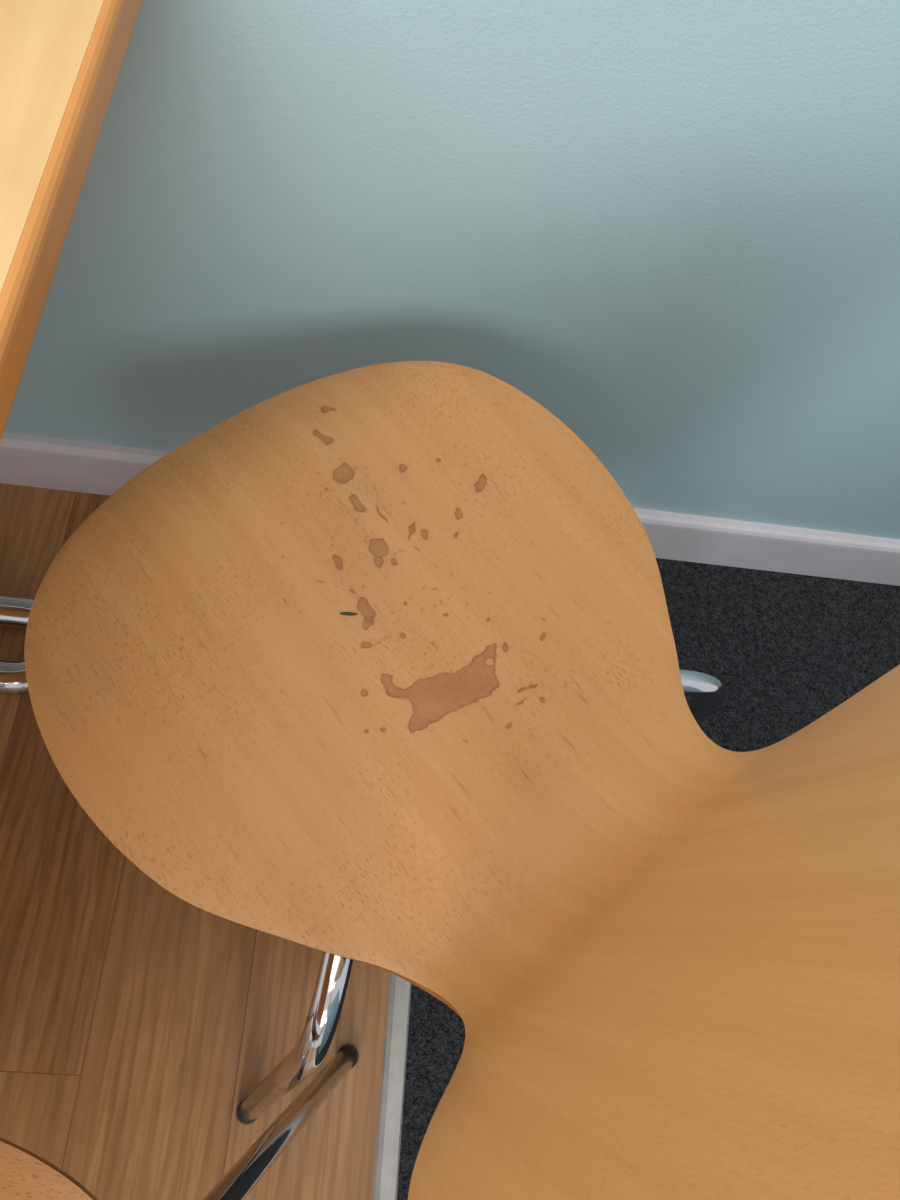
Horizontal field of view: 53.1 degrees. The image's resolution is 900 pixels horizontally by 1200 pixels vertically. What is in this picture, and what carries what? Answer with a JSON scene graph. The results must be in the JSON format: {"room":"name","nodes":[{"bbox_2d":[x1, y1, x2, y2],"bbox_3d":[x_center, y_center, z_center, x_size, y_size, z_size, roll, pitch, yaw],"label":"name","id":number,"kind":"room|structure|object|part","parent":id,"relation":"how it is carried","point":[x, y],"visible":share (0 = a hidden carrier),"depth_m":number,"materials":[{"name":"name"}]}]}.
{"room":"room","nodes":[
{"label":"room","id":0,"kind":"room"},
{"bbox_2d":[0,483,389,1199],"bbox_3d":[-1.260,1.412,0.343,2.274,0.050,3.600,6,65,-6],"label":"floor","id":1,"kind":"structure","parent":0,"point":[137,1019],"depth_m":0.92,"materials":[{"name":"brown wood"}]},
{"bbox_2d":[0,0,142,694],"bbox_3d":[-0.633,0.234,0.540,0.801,0.739,1.205,6,65,-6],"label":"dining table","id":2,"kind":"object","parent":1,"relation":"on","point":[61,61],"visible":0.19,"depth_m":0.41,"materials":[{"name":"brown wood"}]},
{"bbox_2d":[0,1044,358,1199],"bbox_3d":[-0.276,0.502,0.404,0.504,0.856,0.613,15,64,-1],"label":"dining chair","id":3,"kind":"object","parent":1,"relation":"on","point":[24,1175],"visible":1,"depth_m":0.61,"materials":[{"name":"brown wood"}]},
{"bbox_3d":[-0.248,0.414,0.213,0.504,0.433,0.458,15,64,-1],"label":"seat and shell","id":4,"kind":"part","parent":3,"relation":"part of","materials":[{"name":"brown wood"}]},
{"bbox_3d":[-0.190,0.467,0.671,0.328,0.415,0.032,-41,77,-22],"label":"leg","id":5,"kind":"part","parent":3,"relation":"part of","materials":[{"name":"silver metal"}]},
{"bbox_2d":[372,973,410,1199],"bbox_3d":[-0.122,1.530,0.427,0.024,0.004,3.585,6,65,-6],"label":"trim","id":6,"kind":"structure","parent":1,"relation":"on","point":[387,1158],"depth_m":0.91,"materials":[{"name":"metal"}]},
{"bbox_2d":[24,361,899,1199],"bbox_3d":[-0.026,0.050,0.649,0.603,0.855,0.504,-36,75,-21],"label":"dining chair","id":7,"kind":"object","parent":1,"relation":"on","point":[667,956],"visible":1,"depth_m":0.59,"materials":[{"name":"brown wood"}]},
{"bbox_3d":[-0.104,0.294,0.763,0.055,0.414,0.323,21,64,1],"label":"leg","id":8,"kind":"part","parent":7,"relation":"part of","materials":[{"name":"silver metal"}]},
{"bbox_2d":[340,612,357,615],"bbox_3d":[-0.072,0.010,0.640,0.012,0.001,0.003,6,65,-6],"label":"leaf fragment","id":9,"kind":"object","parent":7,"relation":"on","point":[342,613],"visible":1,"depth_m":0.64,"materials":[{"name":"green plant"}]},
{"bbox_3d":[0.123,0.132,0.871,0.323,0.414,0.055,-6,66,-11],"label":"leg","id":10,"kind":"part","parent":7,"relation":"part of","materials":[{"name":"silver metal"}]},
{"bbox_2d":[4,0,899,539],"bbox_3d":[0.055,-0.653,0.157,4.400,2.450,0.120,6,65,-6],"label":"wall","id":11,"kind":"structure","parent":0,"point":[671,227],"depth_m":0.75,"materials":[{"name":"blue paint"}]},
{"bbox_2d":[0,432,899,585],"bbox_3d":[-0.099,-0.124,1.143,4.400,0.096,0.015,6,65,-6],"label":"baseboard","id":12,"kind":"structure","parent":11,"relation":"attached to","point":[25,460],"depth_m":1.15,"materials":[{"name":"white paint"}]},
{"bbox_2d":[397,558,899,1199],"bbox_3d":[0.927,1.647,0.558,2.106,0.051,3.600,6,65,-6],"label":"floor","id":13,"kind":"structure","parent":0,"point":[786,650],"depth_m":1.18,"materials":[{"name":"black carpet"}]}
]}

